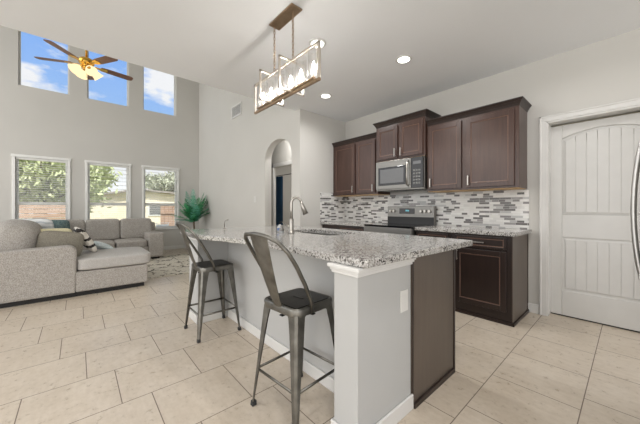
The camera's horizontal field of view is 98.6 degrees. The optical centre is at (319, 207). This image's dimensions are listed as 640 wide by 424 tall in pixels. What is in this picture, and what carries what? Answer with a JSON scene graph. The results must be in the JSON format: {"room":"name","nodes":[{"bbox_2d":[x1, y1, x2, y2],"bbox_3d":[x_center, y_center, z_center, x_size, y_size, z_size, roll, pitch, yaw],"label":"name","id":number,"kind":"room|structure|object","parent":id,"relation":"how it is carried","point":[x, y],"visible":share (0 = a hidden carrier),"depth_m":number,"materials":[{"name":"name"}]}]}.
{"room":"kitchen","nodes":[
{"label":"kitchen","id":0,"kind":"room"},
{"bbox_2d":[0,25,198,245],"bbox_3d":[-5.851,-1.650,6.206,6.230,5.600,0.150,0,0,-41],"label":"wall","id":1,"kind":"structure","parent":0,"point":[78,128],"depth_m":6.46,"materials":[{"name":"paint"}]},
{"bbox_2d":[11,153,70,219],"bbox_3d":[-6.040,-0.270,5.996,0.933,1.700,0.175,0,0,-41],"label":"window","id":2,"kind":"structure","parent":1,"relation":"in","point":[67,179],"depth_m":5.88,"materials":[{"name":"white plastic"}]},
{"bbox_2d":[16,157,67,219],"bbox_3d":[-6.031,-0.260,5.986,0.793,1.607,0.048,0,0,-41],"label":"window blind","id":3,"kind":"object","parent":2,"relation":"attached to","point":[21,158],"visible":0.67,"depth_m":5.96,"materials":[{"name":"white plastic"}]},
{"bbox_2d":[19,31,68,94],"bbox_3d":[-6.057,-3.185,6.065,0.792,1.230,0.050,0,0,-41],"label":"window","id":4,"kind":"structure","parent":1,"relation":"in","point":[19,31],"depth_m":5.80,"materials":[{"name":"white paint"}]},
{"bbox_2d":[87,51,127,106],"bbox_3d":[-5.226,-3.185,6.798,0.810,1.230,0.050,0,0,-41],"label":"window","id":5,"kind":"structure","parent":1,"relation":"in","point":[88,51],"depth_m":6.78,"materials":[{"name":"white paint"}]},
{"bbox_2d":[85,160,131,222],"bbox_3d":[-5.183,-0.270,6.753,0.924,1.700,0.175,0,0,-41],"label":"window","id":6,"kind":"structure","parent":1,"relation":"in","point":[87,167],"depth_m":6.63,"materials":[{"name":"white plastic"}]},
{"bbox_2d":[88,163,127,218],"bbox_3d":[-5.173,-0.260,6.742,0.784,1.607,0.048,0,0,-41],"label":"window blind","id":7,"kind":"object","parent":6,"relation":"attached to","point":[122,185],"visible":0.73,"depth_m":6.74,"materials":[{"name":"white plastic"}]},
{"bbox_2d":[143,67,174,115],"bbox_3d":[-4.398,-3.185,7.528,0.791,1.230,0.050,0,0,-41],"label":"window","id":8,"kind":"structure","parent":1,"relation":"in","point":[143,67],"depth_m":7.40,"materials":[{"name":"white paint"}]},
{"bbox_2d":[141,165,179,229],"bbox_3d":[-4.337,-0.270,7.498,0.926,1.700,0.175,0,0,-41],"label":"window","id":9,"kind":"structure","parent":1,"relation":"in","point":[144,204],"depth_m":7.53,"materials":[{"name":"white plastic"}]},
{"bbox_2d":[144,167,176,227],"bbox_3d":[-4.328,-0.260,7.487,0.786,1.607,0.048,0,0,-41],"label":"window blind","id":10,"kind":"object","parent":9,"relation":"attached to","point":[144,167],"visible":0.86,"depth_m":7.47,"materials":[{"name":"white plastic"}]},
{"bbox_2d":[164,245,185,249],"bbox_3d":[-5.849,1.100,6.098,6.090,0.100,0.015,0,0,-41],"label":"baseboard","id":11,"kind":"structure","parent":1,"relation":"attached to","point":[176,246],"depth_m":7.67,"materials":[{"name":"white paint"}]},
{"bbox_2d":[199,83,295,228],"bbox_3d":[-1.944,-1.650,6.378,0.140,5.600,5.061,0,0,-41],"label":"wall","id":12,"kind":"structure","parent":0,"point":[235,155],"depth_m":6.17,"materials":[{"name":"paint"}]},
{"bbox_2d":[232,101,241,118],"bbox_3d":[-1.872,-2.185,6.175,0.020,0.270,0.500,0,0,-41],"label":"air vent","id":13,"kind":"object","parent":12,"relation":"in","point":[237,109],"visible":1,"depth_m":6.16,"materials":[{"name":"white metal"}]},
{"bbox_2d":[271,140,291,225],"bbox_3d":[-0.845,-0.225,5.827,0.040,2.750,2.541,0,0,-41],"label":"wall","id":14,"kind":"structure","parent":0,"point":[282,151],"depth_m":5.78,"materials":[{"name":"paint"}]},
{"bbox_2d":[272,160,291,225],"bbox_3d":[-0.694,0.100,5.647,0.063,2.100,1.030,0,0,-41],"label":"trim","id":15,"kind":"structure","parent":14,"relation":"attached to","point":[286,163],"depth_m":5.97,"materials":[{"name":"white paint"}]},
{"bbox_2d":[276,165,291,224],"bbox_3d":[-0.859,-0.225,7.575,3.070,2.750,0.100,0,0,-41],"label":"wall","id":16,"kind":"structure","parent":0,"point":[287,179],"depth_m":7.46,"materials":[{"name":"paint"}]},
{"bbox_2d":[0,248,639,423],"bbox_3d":[-0.914,1.210,2.927,9.300,0.120,11.600,0,0,-41],"label":"floor","id":17,"kind":"structure","parent":0,"point":[122,356],"depth_m":1.97,"materials":[{"name":"tile"}]},
{"bbox_2d":[0,218,163,307],"bbox_3d":[-4.237,0.648,4.825,2.925,1.002,3.358,0,0,-41],"label":"sectional sofa","id":18,"kind":"object","parent":17,"relation":"on","point":[29,274],"visible":0.88,"depth_m":3.57,"materials":[{"name":"fabric"}]},
{"bbox_2d":[0,219,42,250],"bbox_3d":[-3.995,0.437,3.624,0.484,0.580,0.800,0,0,-41],"label":"cushion","id":19,"kind":"object","parent":18,"relation":"on","point":[14,233],"depth_m":3.40,"materials":[{"name":"fabric"}]},
{"bbox_2d":[22,219,53,228],"bbox_3d":[-4.158,0.350,3.960,0.520,0.395,0.183,0,0,-21],"label":"throw pillow","id":20,"kind":"object","parent":18,"relation":"on","point":[45,223],"visible":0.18,"depth_m":3.96,"materials":[{"name":"white fabric"}]},
{"bbox_2d":[40,228,71,231],"bbox_3d":[-3.653,0.460,3.765,0.400,0.360,0.127,0,0,-35],"label":"throw pillow","id":21,"kind":"object","parent":18,"relation":"on","point":[53,229],"visible":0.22,"depth_m":3.78,"materials":[{"name":"beige fabric"}]},
{"bbox_2d":[36,231,83,256],"bbox_3d":[-3.480,0.495,3.691,0.481,0.392,0.143,0,0,-41],"label":"throw pillow","id":22,"kind":"object","parent":18,"relation":"on","point":[45,238],"visible":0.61,"depth_m":3.65,"materials":[{"name":"beige fabric"}]},
{"bbox_2d":[52,220,69,228],"bbox_3d":[-5.187,0.410,5.399,0.421,0.357,0.164,0,0,-29],"label":"throw pillow","id":23,"kind":"object","parent":18,"relation":"on","point":[57,223],"visible":0.23,"depth_m":5.39,"materials":[{"name":"teal fabric"}]},
{"bbox_2d":[68,219,84,231],"bbox_3d":[-5.231,0.480,5.680,0.581,0.482,0.287,0,0,-41],"label":"cushion","id":24,"kind":"object","parent":18,"relation":"on","point":[78,223],"depth_m":5.70,"materials":[{"name":"fabric"}]},
{"bbox_2d":[73,227,96,251],"bbox_3d":[-3.468,0.465,4.062,0.420,0.372,0.235,0,0,43],"label":"throw pillow","id":25,"kind":"object","parent":18,"relation":"on","point":[88,243],"visible":0.8,"depth_m":3.95,"materials":[{"name":"fabric"}]},
{"bbox_2d":[82,240,114,250],"bbox_3d":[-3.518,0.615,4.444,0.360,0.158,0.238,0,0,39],"label":"throw pillow","id":26,"kind":"object","parent":18,"relation":"on","point":[100,245],"visible":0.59,"depth_m":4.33,"materials":[{"name":"blue fabric"}]},
{"bbox_2d":[85,219,119,239],"bbox_3d":[-4.788,0.480,6.070,0.591,0.482,0.287,0,0,-41],"label":"cushion","id":27,"kind":"object","parent":18,"relation":"on","point":[97,229],"depth_m":5.97,"materials":[{"name":"fabric"}]},
{"bbox_2d":[77,246,149,269],"bbox_3d":[-3.154,0.735,4.198,0.850,0.185,0.985,0,0,-41],"label":"cushion","id":28,"kind":"object","parent":18,"relation":"on","point":[122,257],"depth_m":3.89,"materials":[{"name":"fabric"}]},
{"bbox_2d":[114,238,146,247],"bbox_3d":[-4.207,0.769,6.103,0.554,0.167,0.700,0,0,-41],"label":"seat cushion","id":29,"kind":"object","parent":18,"relation":"on","point":[123,242],"depth_m":5.89,"materials":[{"name":"fabric"}]},
{"bbox_2d":[120,218,151,238],"bbox_3d":[-4.333,0.480,6.472,0.616,0.482,0.287,0,0,-41],"label":"cushion","id":30,"kind":"object","parent":18,"relation":"on","point":[129,227],"depth_m":6.35,"materials":[{"name":"fabric"}]},
{"bbox_2d":[146,253,188,278],"bbox_3d":[-3.674,1.143,5.113,3.050,0.013,2.170,0,0,-41],"label":"area rug","id":31,"kind":"object","parent":17,"relation":"on","point":[169,265],"visible":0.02,"depth_m":5.43,"materials":[{"name":"beige carpet"}]},
{"bbox_2d":[173,189,209,228],"bbox_3d":[-3.424,0.315,7.338,0.986,1.670,0.778,0,0,42],"label":"potted palm","id":32,"kind":"object","parent":17,"relation":"on","point":[194,214],"visible":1,"depth_m":7.30,"materials":[{"name":"plant"}]},
{"bbox_2d":[175,222,240,342],"bbox_3d":[-1.062,0.635,2.577,0.506,1.030,0.398,0,0,-41],"label":"bar stool","id":33,"kind":"object","parent":17,"relation":"on","point":[203,268],"visible":1,"depth_m":2.53,"materials":[{"name":"grey metal"}]},
{"bbox_2d":[244,232,333,423],"bbox_3d":[-0.165,0.635,1.575,0.398,1.030,0.506,0,0,44],"label":"bar stool","id":34,"kind":"object","parent":17,"relation":"on","point":[298,303],"visible":0.92,"depth_m":1.45,"materials":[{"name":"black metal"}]},
{"bbox_2d":[188,232,454,423],"bbox_3d":[-0.226,0.714,2.441,1.151,0.873,2.332,0,0,-41],"label":"kitchen island","id":35,"kind":"object","parent":17,"relation":"on","point":[387,361],"visible":0.59,"depth_m":1.63,"materials":[{"name":"paint"}]},
{"bbox_2d":[180,225,472,267],"bbox_3d":[-0.199,0.255,2.475,1.405,0.038,2.445,0,0,-41],"label":"island countertop","id":36,"kind":"structure","parent":35,"relation":"on","point":[361,249],"depth_m":1.85,"materials":[{"name":"stone"}]},
{"bbox_2d":[279,225,283,232],"bbox_3d":[-0.366,0.200,2.623,0.052,0.072,0.052,0,0,-41],"label":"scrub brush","id":37,"kind":"object","parent":36,"relation":"on","point":[281,230],"visible":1,"depth_m":2.61,"materials":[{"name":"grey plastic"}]},
{"bbox_2d":[282,196,307,232],"bbox_3d":[-0.243,0.062,2.598,0.263,0.346,0.089,0,0,11],"label":"faucet","id":38,"kind":"object","parent":36,"relation":"on","point":[304,211],"visible":0.98,"depth_m":2.58,"materials":[{"name":"silver metal"}]},
{"bbox_2d":[400,289,407,312],"bbox_3d":[0.468,0.515,1.526,0.072,0.118,0.008,0,0,-41],"label":"outlet","id":39,"kind":"object","parent":35,"relation":"attached to","point":[403,294],"visible":1,"depth_m":1.52,"materials":[{"name":"white paint"}]},
{"bbox_2d":[322,224,363,234],"bbox_3d":[0.560,0.713,4.554,0.638,0.874,0.972,0,0,-41],"label":"base cabinet","id":40,"kind":"object","parent":17,"relation":"on","point":[355,228],"visible":0.16,"depth_m":4.36,"materials":[{"name":"brown wood"}]},
{"bbox_2d":[321,221,384,226],"bbox_3d":[0.567,0.255,4.561,0.623,0.038,0.978,0,0,-41],"label":"countertop","id":41,"kind":"structure","parent":40,"relation":"on","point":[345,223],"depth_m":4.48,"materials":[{"name":"stone"}]},
{"bbox_2d":[364,206,435,235],"bbox_3d":[1.099,0.547,3.856,0.711,1.145,0.752,0,0,-41],"label":"range","id":42,"kind":"object","parent":17,"relation":"on","point":[403,220],"visible":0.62,"depth_m":3.87,"materials":[{"name":"metal"}]},
{"bbox_2d":[364,223,431,228],"bbox_3d":[1.096,0.242,3.853,0.570,0.021,0.752,0,0,-41],"label":"cooktop","id":43,"kind":"object","parent":42,"relation":"in","point":[378,225],"depth_m":3.77,"materials":[{"name":"black glass"}]},
{"bbox_2d":[416,230,451,237],"bbox_3d":[1.539,0.713,3.444,0.638,0.874,0.434,0,0,-41],"label":"base cabinet","id":44,"kind":"object","parent":17,"relation":"on","point":[418,232],"visible":0.19,"depth_m":3.24,"materials":[{"name":"brown wood"}]},
{"bbox_2d":[452,233,528,326],"bbox_3d":[1.881,0.713,3.056,0.638,0.874,0.594,0,0,-41],"label":"base cabinet","id":45,"kind":"object","parent":17,"relation":"on","point":[491,274],"visible":0.87,"depth_m":2.83,"materials":[{"name":"brown wood"}]},
{"bbox_2d":[414,225,531,236],"bbox_3d":[1.750,0.255,3.220,0.623,0.038,1.056,0,0,-41],"label":"countertop","id":46,"kind":"structure","parent":45,"relation":"on","point":[511,232],"depth_m":3.02,"materials":[{"name":"stone"}]},
{"bbox_2d":[630,141,639,279],"bbox_3d":[1.793,0.255,1.021,0.880,1.730,0.852,0,0,-41],"label":"refrigerator","id":47,"kind":"object","parent":17,"relation":"on","point":[636,170],"visible":1,"depth_m":1.57,"materials":[{"name":"metal"}]},
{"bbox_2d":[0,0,639,121],"bbox_3d":[-0.040,-1.750,0.405,7.275,0.300,6.660,0,0,-41],"label":"ceiling","id":48,"kind":"structure","parent":0,"point":[221,44],"depth_m":2.57,"materials":[{"name":"paint"}]},
{"bbox_2d":[254,3,320,113],"bbox_3d":[-0.318,-1.257,2.326,0.250,0.684,0.960,0,0,-41],"label":"chandelier","id":49,"kind":"object","parent":48,"relation":"hanging from","point":[288,14],"visible":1,"depth_m":2.25,"materials":[{"name":"brown wood"}]},
{"bbox_2d":[309,38,325,48],"bbox_3d":[-0.025,-1.593,2.668,0.170,0.012,0.170,0,0,-41],"label":"recessed light","id":50,"kind":"object","parent":48,"relation":"in","point":[323,42],"visible":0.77,"depth_m":2.63,"materials":[{"name":"white paint"}]},
{"bbox_2d":[320,93,331,97],"bbox_3d":[0.081,-1.593,3.911,0.170,0.012,0.170,0,0,-41],"label":"recessed light","id":51,"kind":"object","parent":48,"relation":"in","point":[323,95],"visible":1,"depth_m":3.88,"materials":[{"name":"white paint"}]},
{"bbox_2d":[396,55,411,63],"bbox_3d":[0.898,-1.593,2.952,0.170,0.012,0.170,0,0,-41],"label":"recessed light","id":52,"kind":"object","parent":48,"relation":"in","point":[401,59],"visible":1,"depth_m":2.94,"materials":[{"name":"white paint"}]},
{"bbox_2d":[296,109,345,232],"bbox_3d":[0.082,-0.225,4.870,1.185,2.750,0.120,0,0,-41],"label":"wall","id":53,"kind":"structure","parent":0,"point":[315,133],"depth_m":4.62,"materials":[{"name":"paint"}]},
{"bbox_2d":[320,192,344,221],"bbox_3d":[0.239,-0.018,4.922,0.619,0.504,0.010,0,0,-41],"label":"tile backsplash","id":54,"kind":"structure","parent":53,"relation":"attached to","point":[332,208],"depth_m":4.88,"materials":[{"name":"tile"}]},
{"bbox_2d":[346,28,639,304],"bbox_3d":[2.353,-0.225,3.100,0.120,2.750,5.539,0,0,-41],"label":"wall","id":55,"kind":"structure","parent":0,"point":[607,71],"depth_m":2.99,"materials":[{"name":"paint"}]},
{"bbox_2d":[332,132,389,196],"bbox_3d":[0.661,-0.679,4.640,0.374,0.941,0.974,0,0,-41],"label":"upper cabinet","id":56,"kind":"object","parent":55,"relation":"attached to","point":[354,159],"visible":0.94,"depth_m":4.51,"materials":[{"name":"brown wood"}]},
{"bbox_2d":[373,109,440,162],"bbox_3d":[1.226,-0.975,3.962,0.424,0.591,0.858,0,0,-41],"label":"upper cabinet","id":57,"kind":"object","parent":55,"relation":"attached to","point":[404,136],"visible":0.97,"depth_m":3.79,"materials":[{"name":"brown wood"}]},
{"bbox_2d":[376,156,426,191],"bbox_3d":[1.214,-0.463,3.943,0.466,0.431,0.756,0,0,-41],"label":"microwave","id":58,"kind":"object","parent":57,"relation":"attached to","point":[407,174],"visible":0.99,"depth_m":3.77,"materials":[{"name":"metal"}]},
{"bbox_2d":[345,189,528,228],"bbox_3d":[1.394,0.012,4.090,0.010,0.444,2.782,0,0,-41],"label":"tile backsplash","id":59,"kind":"structure","parent":55,"relation":"attached to","point":[497,208],"depth_m":3.60,"materials":[{"name":"tile"}]},
{"bbox_2d":[469,203,475,211],"bbox_3d":[1.926,-0.005,3.471,0.008,0.118,0.075,0,0,-41],"label":"outlet","id":60,"kind":"object","parent":59,"relation":"attached to","point":[472,206],"visible":1,"depth_m":3.47,"materials":[{"name":"white paint"}]},
{"bbox_2d":[426,96,531,192],"bbox_3d":[1.845,-0.672,3.290,0.384,0.926,1.036,0,0,-41],"label":"upper cabinet","id":61,"kind":"object","parent":55,"relation":"attached to","point":[483,148],"visible":1,"depth_m":3.10,"materials":[{"name":"brown wood"}]},
{"bbox_2d":[528,303,538,313],"bbox_3d":[2.335,1.100,3.018,0.015,0.100,0.110,0,0,-41],"label":"baseboard","id":62,"kind":"structure","parent":55,"relation":"attached to","point":[533,308],"depth_m":3.01,"materials":[{"name":"white paint"}]},
{"bbox_2d":[539,98,639,315],"bbox_3d":[2.745,0.086,2.670,0.191,2.127,0.945,0,0,-41],"label":"trim","id":63,"kind":"structure","parent":55,"relation":"attached to","point":[632,105],"depth_m":2.93,"materials":[{"name":"white paint"}]},
{"bbox_2d":[551,112,639,332],"bbox_3d":[2.798,0.135,2.716,0.040,2.029,0.811,0,0,-41],"label":"door","id":64,"kind":"structure","parent":55,"relation":"in","point":[594,276],"depth_m":2.75,"materials":[{"name":"paint"}]},
{"bbox_2d":[551,111,639,130],"bbox_3d":[2.831,0.000,2.746,0.030,2.300,1.225,0,0,-41],"label":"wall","id":65,"kind":"structure","parent":0,"point":[637,111],"depth_m":2.77,"materials":[{"name":"grey paint"}]},
{"bbox_3d":[-4.235,-4.500,4.358,6.210,0.100,5.060,0,0,-41],"label":"ceiling","id":66,"kind":"structure","parent":0,"visible":0},
{"bbox_2d":[34,39,132,80],"bbox_3d":[-3.652,-3.240,4.326,1.210,2.419,1.190,0,0,-41],"label":"ceiling fan","id":67,"kind":"object","parent":66,"relation":"hanging from","point":[89,72],"visible":0.98,"depth_m":4.22,"materials":[{"name":"brown wood"}]},
{"bbox_3d":[0.835,-0.225,7.294,0.100,2.750,2.761,0,0,-41],"label":"wall","id":68,"kind":"structure","parent":0,"visible":0},
{"bbox_3d":[-0.101,-0.800,7.016,1.667,0.036,1.720,0,0,-41],"label":"curtain rod","id":69,"kind":"object","parent":68,"relation":"attached to","visible":0},
{"bbox_2d":[276,176,282,224],"bbox_3d":[-1.080,0.170,6.900,0.075,1.900,0.460,0,0,-41],"label":"curtain","id":70,"kind":"object","parent":69,"relation":"hanging from","point":[279,180],"visible":0.38,"depth_m":6.78,"materials":[{"name":"blue fabric"}]},
{"label":"outside","id":71,"kind":"structure","parent":0,"visible":0},
{"bbox_3d":[-22.686,1.450,25.733,60.000,0.100,51.390,0,0,-41],"label":"ground","id":72,"kind":"structure","parent":71,"visible":0},
{"bbox_2d":[19,205,64,218],"bbox_3d":[-10.935,0.600,9.077,5.000,1.600,0.120,0,0,-41],"label":"fence","id":73,"kind":"object","parent":72,"relation":"on","point":[26,210],"visible":0.02,"depth_m":9.87,"materials":[{"name":"brown wood"}]},
{"bbox_2d":[19,160,121,213],"bbox_3d":[-11.230,-0.763,11.171,5.209,4.346,3.897,0,0,-31],"label":"tree","id":74,"kind":"object","parent":72,"relation":"on","point":[60,197],"visible":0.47,"depth_m":10.59,"materials":[{"name":"green plant"}]},
{"bbox_2d":[64,165,118,192],"bbox_3d":[-17.026,-1.119,20.272,3.971,5.052,4.270,0,0,-41],"label":"tree","id":75,"kind":"object","parent":72,"relation":"on","point":[104,181],"visible":0.06,"depth_m":20.74,"materials":[{"name":"green plant"}]},
{"bbox_2d":[90,189,174,225],"bbox_3d":[-11.888,0.105,19.382,8.600,2.590,5.600,0,0,-41],"label":"house","id":76,"kind":"structure","parent":72,"relation":"on","point":[98,211],"depth_m":16.36,"materials":[{"name":"beige paint"}]},
{"bbox_2d":[145,171,174,191],"bbox_3d":[-13.156,-1.113,24.752,5.974,5.042,5.126,0,0,39],"label":"tree","id":77,"kind":"object","parent":72,"relation":"on","point":[148,184],"visible":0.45,"depth_m":23.71,"materials":[{"name":"green plant"}]},
{"bbox_2d":[160,206,174,225],"bbox_3d":[-5.733,0.630,12.249,2.400,1.500,0.080,0,0,-41],"label":"fence","id":78,"kind":"object","parent":72,"relation":"on","point":[163,212],"visible":0.04,"depth_m":11.62,"materials":[{"name":"brown wood"}]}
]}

